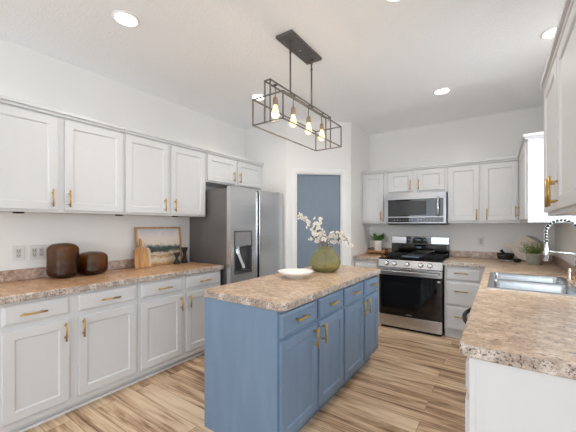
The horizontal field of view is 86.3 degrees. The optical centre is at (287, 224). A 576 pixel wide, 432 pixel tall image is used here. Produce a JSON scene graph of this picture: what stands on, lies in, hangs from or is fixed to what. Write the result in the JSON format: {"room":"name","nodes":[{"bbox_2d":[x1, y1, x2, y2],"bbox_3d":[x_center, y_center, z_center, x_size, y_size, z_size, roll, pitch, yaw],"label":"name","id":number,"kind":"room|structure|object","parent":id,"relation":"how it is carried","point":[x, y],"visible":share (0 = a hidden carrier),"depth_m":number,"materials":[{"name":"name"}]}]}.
{"room":"kitchen","nodes":[
{"label":"kitchen","id":0,"kind":"room"},
{"bbox_2d":[0,38,244,270],"bbox_3d":[-2.504,-0.035,1.970,0.120,2.770,6.640,0,0,35],"label":"wall","id":1,"kind":"structure","parent":0,"point":[26,74],"depth_m":2.84,"materials":[{"name":"paint"}]},
{"bbox_2d":[12,246,23,260],"bbox_3d":[-2.119,0.222,2.413,0.011,0.116,0.074,0,0,35],"label":"wall outlet","id":2,"kind":"object","parent":1,"relation":"attached to","point":[17,251],"visible":1,"depth_m":2.41,"materials":[{"name":"plastic"}]},
{"bbox_2d":[16,249,20,257],"bbox_3d":[-2.116,0.222,2.411,0.004,0.068,0.034,0,0,35],"label":"socket","id":3,"kind":"object","parent":2,"relation":"attached to","point":[18,251],"depth_m":2.41,"materials":[{"name":"white plastic"}]},
{"bbox_2d":[29,245,45,259],"bbox_3d":[-2.049,0.222,2.514,0.011,0.116,0.116,0,0,35],"label":"wall outlet","id":4,"kind":"object","parent":1,"relation":"attached to","point":[35,251],"visible":0.98,"depth_m":2.51,"materials":[{"name":"plastic"}]},
{"bbox_2d":[32,248,36,256],"bbox_3d":[-2.060,0.222,2.494,0.004,0.068,0.034,0,0,35],"label":"socket","id":5,"kind":"object","parent":4,"relation":"attached to","point":[34,250],"depth_m":2.49,"materials":[{"name":"white plastic"}]},
{"bbox_2d":[39,248,43,255],"bbox_3d":[-2.034,0.222,2.531,0.004,0.068,0.034,0,0,35],"label":"socket","id":6,"kind":"object","parent":4,"relation":"attached to","point":[41,250],"depth_m":2.53,"materials":[{"name":"white plastic"}]},
{"bbox_2d":[0,95,124,214],"bbox_3d":[-1.883,-0.485,2.422,0.386,0.780,1.010,0,0,35],"label":"upper cabinet","id":7,"kind":"object","parent":1,"relation":"attached to","point":[53,161],"visible":1,"depth_m":2.33,"materials":[{"name":"white paint"}]},
{"bbox_2d":[0,254,187,282],"bbox_3d":[-1.756,0.392,2.931,0.019,0.088,1.892,0,0,35],"label":"backsplash","id":8,"kind":"structure","parent":1,"relation":"attached to","point":[40,272],"depth_m":2.48,"materials":[{"name":"stone"}]},
{"bbox_2d":[121,127,206,216],"bbox_3d":[-1.328,-0.485,3.227,0.386,0.780,0.940,0,0,35],"label":"upper cabinet","id":9,"kind":"object","parent":1,"relation":"attached to","point":[163,177],"visible":0.88,"depth_m":3.06,"materials":[{"name":"white paint"}]},
{"bbox_2d":[205,149,263,189],"bbox_3d":[-0.770,-0.688,4.036,0.386,0.375,1.022,0,0,35],"label":"upper cabinet","id":10,"kind":"object","parent":1,"relation":"attached to","point":[222,170],"visible":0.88,"depth_m":3.87,"materials":[{"name":"white paint"}]},
{"bbox_2d":[24,324,466,431],"bbox_3d":[0.470,1.400,0.769,6.500,0.100,8.200,0,0,35],"label":"floor","id":11,"kind":"structure","parent":0,"point":[413,381],"depth_m":2.38,"materials":[{"name":"wood"}]},
{"bbox_2d":[0,283,137,431],"bbox_3d":[-1.752,0.916,2.370,0.661,0.868,0.912,0,0,35],"label":"base cabinet","id":12,"kind":"object","parent":11,"relation":"on","point":[60,353],"visible":0.94,"depth_m":2.13,"materials":[{"name":"white paint"}]},
{"bbox_2d":[16,351,204,431],"bbox_3d":[-1.302,1.340,2.626,0.013,0.020,1.845,0,0,35],"label":"trim","id":13,"kind":"structure","parent":11,"relation":"on","point":[203,352],"depth_m":2.39,"materials":[{"name":"paint"}]},
{"bbox_2d":[134,270,219,380],"bbox_3d":[-1.228,0.916,3.130,0.661,0.868,0.932,0,0,35],"label":"base cabinet","id":14,"kind":"object","parent":11,"relation":"on","point":[171,311],"visible":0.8,"depth_m":2.84,"materials":[{"name":"white paint"}]},
{"bbox_2d":[0,261,223,304],"bbox_3d":[-1.495,0.459,2.752,0.651,0.045,1.892,0,0,35],"label":"countertop","id":15,"kind":"structure","parent":14,"relation":"on","point":[30,289],"depth_m":2.41,"materials":[{"name":"stone"}]},
{"bbox_2d":[46,243,78,278],"bbox_3d":[-1.861,0.293,2.541,0.198,0.285,0.198,0,0,15],"label":"glass vase","id":16,"kind":"object","parent":15,"relation":"on","point":[62,259],"visible":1,"depth_m":2.46,"materials":[{"name":"brown glass"}]},
{"bbox_2d":[79,251,107,274],"bbox_3d":[-1.734,0.337,2.725,0.212,0.198,0.212,0,0,11],"label":"glass vase","id":17,"kind":"object","parent":15,"relation":"on","point":[92,262],"visible":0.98,"depth_m":2.64,"materials":[{"name":"brown glass"}]},
{"bbox_2d":[133,238,148,268],"bbox_3d":[-1.494,0.285,3.123,0.057,0.299,0.150,0,0,35],"label":"cutting board","id":18,"kind":"object","parent":15,"relation":"on","point":[141,256],"visible":1,"depth_m":3.11,"materials":[{"name":"brown wood"}]},
{"bbox_2d":[142,240,150,266],"bbox_3d":[-1.490,0.293,3.166,0.048,0.284,0.150,0,0,35],"label":"cutting board","id":19,"kind":"object","parent":15,"relation":"on","point":[149,251],"visible":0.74,"depth_m":3.21,"materials":[{"name":"beige wood"}]},
{"bbox_2d":[134,227,181,265],"bbox_3d":[-1.403,0.228,3.364,0.061,0.414,0.545,0,0,35],"label":"framed painting","id":20,"kind":"object","parent":15,"relation":"on","point":[162,242],"visible":0.71,"depth_m":3.38,"materials":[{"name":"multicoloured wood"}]},
{"bbox_2d":[173,252,179,263],"bbox_3d":[-1.244,0.371,3.436,0.072,0.130,0.072,0,0,35],"label":"candle holder","id":21,"kind":"object","parent":15,"relation":"on","point":[176,254],"visible":0.99,"depth_m":3.42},
{"bbox_2d":[181,247,187,262],"bbox_3d":[-1.190,0.347,3.532,0.074,0.178,0.074,0,0,35],"label":"candle holder","id":22,"kind":"object","parent":15,"relation":"on","point":[184,249],"visible":0.99,"depth_m":3.51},
{"bbox_2d":[190,185,282,285],"bbox_3d":[-0.627,0.458,3.932,0.712,1.785,0.985,0,0,35],"label":"refrigerator","id":23,"kind":"object","parent":11,"relation":"on","point":[240,230],"visible":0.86,"depth_m":3.57,"materials":[{"name":"silver metal"}]},
{"bbox_2d":[205,275,377,431],"bbox_3d":[0.192,0.916,2.559,0.667,0.868,1.680,0,0,35],"label":"kitchen island","id":24,"kind":"object","parent":11,"relation":"on","point":[266,370],"visible":0.91,"depth_m":1.94,"materials":[{"name":"blue paint"}]},
{"bbox_2d":[204,265,380,311],"bbox_3d":[0.179,0.459,2.576,0.679,0.045,1.712,0,0,35],"label":"island countertop","id":25,"kind":"structure","parent":24,"relation":"on","point":[278,292],"depth_m":2.14,"materials":[{"name":"stone"}]},
{"bbox_2d":[278,268,312,278],"bbox_3d":[0.063,0.408,2.550,0.298,0.056,0.298,0,0,35],"label":"bowl","id":26,"kind":"object","parent":25,"relation":"on","point":[293,273],"visible":1,"depth_m":2.58,"materials":[{"name":"white ceramic"}]},
{"bbox_2d":[310,246,340,272],"bbox_3d":[0.349,0.317,2.876,0.288,0.238,0.288,0,0,35],"label":"vase","id":27,"kind":"object","parent":25,"relation":"on","point":[324,259],"visible":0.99,"depth_m":2.77,"materials":[{"name":"green glass"}]},
{"bbox_2d":[294,212,322,246],"bbox_3d":[0.206,0.142,2.875,0.304,0.529,0.087,0,0,-12],"label":"branch","id":28,"kind":"object","parent":27,"relation":"in","point":[304,218],"visible":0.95,"depth_m":2.85,"materials":[{"name":"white plant"}]},
{"bbox_2d":[308,232,326,246],"bbox_3d":[0.280,0.237,2.813,0.190,0.339,0.104,0,0,-33],"label":"branch","id":29,"kind":"object","parent":27,"relation":"in","point":[317,239],"visible":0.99,"depth_m":2.79,"materials":[{"name":"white plant"}]},
{"bbox_2d":[312,217,326,246],"bbox_3d":[0.294,0.163,2.915,0.152,0.487,0.104,0,0,35],"label":"branch","id":30,"kind":"object","parent":27,"relation":"in","point":[317,223],"visible":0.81,"depth_m":2.90,"materials":[{"name":"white plant"}]},
{"bbox_2d":[326,236,346,246],"bbox_3d":[0.452,0.247,2.906,0.216,0.320,0.108,0,0,11],"label":"branch","id":31,"kind":"object","parent":27,"relation":"in","point":[335,241],"visible":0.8,"depth_m":2.89,"materials":[{"name":"white plant"}]},
{"bbox_2d":[327,230,353,246],"bbox_3d":[0.477,0.226,2.868,0.271,0.362,0.098,0,0,16],"label":"branch","id":32,"kind":"object","parent":27,"relation":"in","point":[330,236],"visible":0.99,"depth_m":2.86,"materials":[{"name":"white plant"}]},
{"bbox_2d":[354,259,379,323],"bbox_3d":[1.245,0.916,4.480,0.358,0.868,0.686,0,0,35],"label":"base cabinet","id":33,"kind":"object","parent":11,"relation":"on","point":[360,263],"visible":0.08,"depth_m":4.21,"materials":[{"name":"white paint"}]},
{"bbox_2d":[353,253,384,260],"bbox_3d":[1.253,0.459,4.486,0.364,0.045,0.671,0,0,35],"label":"countertop","id":34,"kind":"structure","parent":33,"relation":"on","point":[373,256],"depth_m":4.26,"materials":[{"name":"stone"}]},
{"bbox_2d":[366,248,388,253],"bbox_3d":[1.356,0.396,4.647,0.285,0.081,0.190,0,0,35],"label":"wooden riser","id":35,"kind":"object","parent":34,"relation":"on","point":[370,251],"visible":0.86,"depth_m":4.61,"materials":[{"name":"brown wood"}]},
{"bbox_2d":[369,233,385,250],"bbox_3d":[1.353,0.246,4.641,0.268,0.281,0.233,0,0,-17],"label":"potted plant","id":36,"kind":"object","parent":35,"relation":"on","point":[378,239],"visible":1,"depth_m":4.59,"materials":[{"name":"green plant"}]},
{"bbox_2d":[379,236,449,336],"bbox_3d":[1.697,0.756,4.124,0.772,1.188,0.720,0,0,35],"label":"range","id":37,"kind":"object","parent":11,"relation":"on","point":[411,277],"visible":0.96,"depth_m":3.91,"materials":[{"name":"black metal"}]},
{"bbox_2d":[379,254,448,261],"bbox_3d":[1.698,0.438,4.125,0.768,0.019,0.600,0,0,35],"label":"cooktop","id":38,"kind":"object","parent":37,"relation":"in","point":[388,257],"depth_m":3.95,"materials":[{"name":"black metal"}]},
{"bbox_2d":[444,265,484,338],"bbox_3d":[2.232,0.916,3.800,0.455,0.868,0.686,0,0,35],"label":"base cabinet","id":39,"kind":"object","parent":11,"relation":"on","point":[461,284],"visible":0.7,"depth_m":3.60,"materials":[{"name":"white paint"}]},
{"bbox_2d":[462,308,470,323],"bbox_3d":[1.388,0.917,1.731,0.706,0.866,0.618,0,0,35],"label":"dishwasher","id":40,"kind":"object","parent":11,"relation":"on","point":[464,315],"visible":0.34,"depth_m":1.90,"materials":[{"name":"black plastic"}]},
{"bbox_2d":[465,357,468,431],"bbox_3d":[1.069,0.916,1.212,0.673,0.868,0.590,0,0,35],"label":"base cabinet","id":41,"kind":"object","parent":11,"relation":"on","point":[467,358],"visible":0.1,"depth_m":1.15,"materials":[{"name":"white paint"}]},
{"bbox_2d":[469,358,575,431],"bbox_3d":[0.918,0.916,0.949,0.618,0.868,0.012,0,0,35],"label":"end panel","id":42,"kind":"object","parent":11,"relation":"on","point":[502,398],"visible":0.96,"depth_m":1.04,"materials":[{"name":"white paint"}]},
{"bbox_3d":[2.492,0.916,3.224,0.615,0.868,1.334,0,0,35],"label":"base cabinet","id":43,"kind":"object","parent":11,"relation":"on","visible":0},
{"bbox_2d":[443,257,575,379],"bbox_3d":[1.699,0.459,2.487,1.085,0.045,3.454,0,0,35],"label":"countertop","id":44,"kind":"structure","parent":43,"relation":"on","point":[531,331],"depth_m":1.33,"materials":[{"name":"stone"}]},
{"bbox_2d":[497,249,513,261],"bbox_3d":[2.601,0.362,3.673,0.176,0.147,0.176,0,0,35],"label":"mortar","id":45,"kind":"object","parent":44,"relation":"on","point":[503,257],"visible":1,"depth_m":3.62,"materials":[{"name":"grey stone"}]},
{"bbox_2d":[497,253,513,261],"bbox_3d":[2.601,0.387,3.673,0.176,0.098,0.176,0,0,35],"label":"bowl","id":46,"kind":"object","parent":45,"relation":"on","point":[503,257],"depth_m":3.62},
{"bbox_2d":[503,236,543,260],"bbox_3d":[2.844,0.278,3.716,0.392,0.302,0.056,0,0,35],"label":"round board","id":47,"kind":"object","parent":44,"relation":"on","point":[516,244],"visible":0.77,"depth_m":3.71,"materials":[{"name":"beige wood"}]},
{"bbox_2d":[487,272,575,296],"bbox_3d":[1.827,0.519,2.329,0.507,0.178,0.850,0,0,35],"label":"sink","id":48,"kind":"object","parent":44,"relation":"in","point":[554,285],"visible":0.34,"depth_m":2.35,"materials":[{"name":"metal"}]},
{"bbox_2d":[518,240,549,264],"bbox_3d":[2.733,0.299,3.420,0.321,0.274,0.301,0,0,35],"label":"potted herb","id":49,"kind":"object","parent":44,"relation":"on","point":[533,257],"visible":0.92,"depth_m":3.38,"materials":[{"name":"grey stone"}]},
{"bbox_2d":[526,253,542,264],"bbox_3d":[2.741,0.375,3.418,0.148,0.122,0.148,0,0,35],"label":"pot","id":50,"kind":"object","parent":49,"relation":"attached to","point":[531,258],"depth_m":3.37,"materials":[{"name":"grey ceramic"}]},
{"bbox_2d":[543,218,575,284],"bbox_3d":[2.037,0.193,2.268,0.233,0.486,0.133,0,0,35],"label":"faucet","id":51,"kind":"object","parent":44,"relation":"on","point":[545,250],"visible":1,"depth_m":2.33,"materials":[{"name":"metal"}]},
{"bbox_2d":[566,268,573,279],"bbox_3d":[2.239,0.391,2.431,0.044,0.090,0.099,0,0,35],"label":"soap dispenser","id":52,"kind":"object","parent":44,"relation":"on","point":[569,269],"visible":1,"depth_m":2.44,"materials":[{"name":"beige metal"}]},
{"bbox_2d":[245,120,285,268],"bbox_3d":[-0.302,-0.035,4.399,0.747,2.770,0.100,0,0,35],"label":"wall","id":53,"kind":"structure","parent":0,"point":[261,146],"depth_m":4.29,"materials":[{"name":"paint"}]},
{"bbox_2d":[0,0,563,134],"bbox_3d":[0.470,-1.470,0.769,6.500,0.100,8.200,0,0,35],"label":"ceiling","id":54,"kind":"structure","parent":0,"point":[380,68],"depth_m":2.53,"materials":[{"name":"white paint"}]},
{"bbox_2d":[111,10,139,27],"bbox_3d":[-1.116,-1.415,2.116,0.176,0.010,0.176,0,0,35],"label":"recessed light","id":55,"kind":"object","parent":54,"relation":"in","point":[124,18],"visible":1,"depth_m":2.10,"materials":[{"name":"paint"}]},
{"bbox_2d":[251,94,266,100],"bbox_3d":[-0.323,-1.415,3.406,0.176,0.010,0.176,0,0,35],"label":"recessed light","id":56,"kind":"object","parent":54,"relation":"in","point":[253,96],"visible":0.64,"depth_m":3.38,"materials":[{"name":"paint"}]},
{"bbox_2d":[252,29,341,150],"bbox_3d":[0.116,-1.062,2.480,0.270,0.716,0.913,0,0,35],"label":"chandelier","id":57,"kind":"object","parent":54,"relation":"hanging from","point":[289,39],"visible":1,"depth_m":2.36,"materials":[{"name":"brown metal"}]},
{"bbox_2d":[273,96,277,104],"bbox_3d":[-0.090,-0.880,2.182,0.038,0.059,0.038,0,0,35],"label":"socket","id":58,"kind":"object","parent":57,"relation":"attached to","point":[275,100],"depth_m":2.17,"materials":[{"name":"gold metal"}]},
{"bbox_2d":[291,107,295,114],"bbox_3d":[0.041,-0.880,2.371,0.038,0.059,0.038,0,0,35],"label":"socket","id":59,"kind":"object","parent":57,"relation":"attached to","point":[293,112],"depth_m":2.36,"materials":[{"name":"gold metal"}]},
{"bbox_2d":[306,115,310,122],"bbox_3d":[0.171,-0.880,2.561,0.038,0.059,0.038,0,0,35],"label":"socket","id":60,"kind":"object","parent":57,"relation":"attached to","point":[308,120],"depth_m":2.55,"materials":[{"name":"gold metal"}]},
{"bbox_2d":[384,0,401,2],"bbox_3d":[0.663,-1.415,1.869,0.176,0.010,0.176,0,0,35],"label":"recessed light","id":61,"kind":"object","parent":54,"relation":"in","point":[389,1],"visible":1,"depth_m":1.94,"materials":[{"name":"paint"}]},
{"bbox_2d":[433,87,450,94],"bbox_3d":[1.632,-1.415,3.254,0.176,0.010,0.176,0,0,35],"label":"recessed light","id":62,"kind":"object","parent":54,"relation":"in","point":[444,90],"visible":1,"depth_m":3.25,"materials":[{"name":"paint"}]},
{"bbox_2d":[540,25,556,38],"bbox_3d":[1.962,-1.415,2.255,0.176,0.010,0.176,0,0,35],"label":"recessed light","id":63,"kind":"object","parent":54,"relation":"in","point":[549,33],"visible":0.49,"depth_m":2.27,"materials":[{"name":"paint"}]},
{"bbox_2d":[286,120,350,268],"bbox_3d":[0.418,-0.035,4.252,0.902,2.770,0.100,0,0,-7],"label":"wall","id":64,"kind":"structure","parent":0,"point":[297,156],"depth_m":4.20,"materials":[{"name":"paint"}]},
{"bbox_2d":[291,168,345,267],"bbox_3d":[0.421,0.290,4.233,0.763,2.120,0.137,0,0,-7],"label":"door","id":65,"kind":"structure","parent":64,"relation":"in","point":[313,194],"depth_m":4.22,"materials":[{"name":"blue paint"}]},
{"bbox_2d":[351,123,369,265],"bbox_3d":[1.069,-0.035,4.632,0.100,2.770,0.840,0,0,35],"label":"wall","id":66,"kind":"structure","parent":0,"point":[360,140],"depth_m":4.49,"materials":[{"name":"paint"}]},
{"bbox_2d":[370,106,554,257],"bbox_3d":[2.293,-0.035,4.249,2.350,2.770,0.120,0,0,35],"label":"wall","id":67,"kind":"structure","parent":0,"point":[499,135],"depth_m":4.12,"materials":[{"name":"paint"}]},
{"bbox_2d":[361,169,386,223],"bbox_3d":[1.336,-0.406,4.600,0.372,0.768,0.386,0,0,35],"label":"upper cabinet","id":68,"kind":"object","parent":67,"relation":"attached to","point":[374,183],"visible":0.77,"depth_m":4.48,"materials":[{"name":"white paint"}]},
{"bbox_2d":[370,247,391,252],"bbox_3d":[1.445,0.392,4.749,0.346,0.088,0.019,0,0,35],"label":"backsplash","id":69,"kind":"structure","parent":67,"relation":"attached to","point":[372,248],"depth_m":4.71,"materials":[{"name":"laminate"}]},
{"bbox_2d":[384,236,388,242],"bbox_3d":[1.515,0.222,4.706,0.074,0.116,0.011,0,0,35],"label":"wall outlet","id":70,"kind":"object","parent":67,"relation":"attached to","point":[386,238],"visible":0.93,"depth_m":4.71,"materials":[{"name":"plastic"}]},
{"bbox_2d":[386,163,447,194],"bbox_3d":[1.808,-0.608,4.274,0.772,0.365,0.386,0,0,35],"label":"upper cabinet","id":71,"kind":"object","parent":67,"relation":"attached to","point":[426,178],"visible":0.86,"depth_m":4.13,"materials":[{"name":"white paint"}]},
{"bbox_2d":[385,192,449,224],"bbox_3d":[1.785,-0.211,4.242,0.764,0.422,0.459,0,0,35],"label":"microwave","id":72,"kind":"object","parent":71,"relation":"attached to","point":[431,208],"visible":0.98,"depth_m":4.07,"materials":[{"name":"silver metal"}]},
{"bbox_2d":[478,237,483,245],"bbox_3d":[2.521,0.216,4.012,0.074,0.116,0.011,0,0,35],"label":"wall outlet","id":73,"kind":"object","parent":67,"relation":"attached to","point":[480,239],"visible":1,"depth_m":4.01,"materials":[{"name":"plastic"}]},
{"bbox_2d":[447,156,520,222],"bbox_3d":[2.435,-0.406,3.842,0.750,0.768,0.386,0,0,35],"label":"upper cabinet","id":74,"kind":"object","parent":67,"relation":"attached to","point":[485,190],"visible":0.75,"depth_m":3.71,"materials":[{"name":"white paint"}]},
{"bbox_2d":[450,250,552,261],"bbox_3d":[2.666,0.392,3.906,1.065,0.088,0.019,0,0,35],"label":"backsplash","id":75,"kind":"structure","parent":67,"relation":"attached to","point":[466,254],"depth_m":4.01,"materials":[{"name":"stone"}]},
{"bbox_2d":[555,222,575,265],"bbox_3d":[2.144,-0.035,2.068,0.120,2.770,3.640,0,0,35],"label":"wall","id":76,"kind":"structure","parent":0,"point":[565,233],"depth_m":3.01,"materials":[{"name":"paint"}]},
{"bbox_2d":[515,132,575,222],"bbox_3d":[2.575,-0.406,3.142,0.386,0.768,1.378,0,0,35],"label":"upper cabinet","id":77,"kind":"object","parent":76,"relation":"attached to","point":[531,150],"visible":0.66,"depth_m":2.65,"materials":[{"name":"white paint"}]},
{"bbox_2d":[540,0,575,215],"bbox_3d":[1.375,-0.470,1.366,0.344,0.830,1.162,0,0,35],"label":"upper cabinet","id":78,"kind":"object","parent":76,"relation":"attached to","point":[558,82],"visible":1,"depth_m":1.37,"materials":[{"name":"white paint"}]},
{"bbox_2d":[553,255,574,276],"bbox_3d":[2.142,0.392,2.190,0.019,0.088,3.438,0,0,35],"label":"backsplash","id":79,"kind":"structure","parent":76,"relation":"attached to","point":[563,264],"depth_m":2.98,"materials":[{"name":"stone"}]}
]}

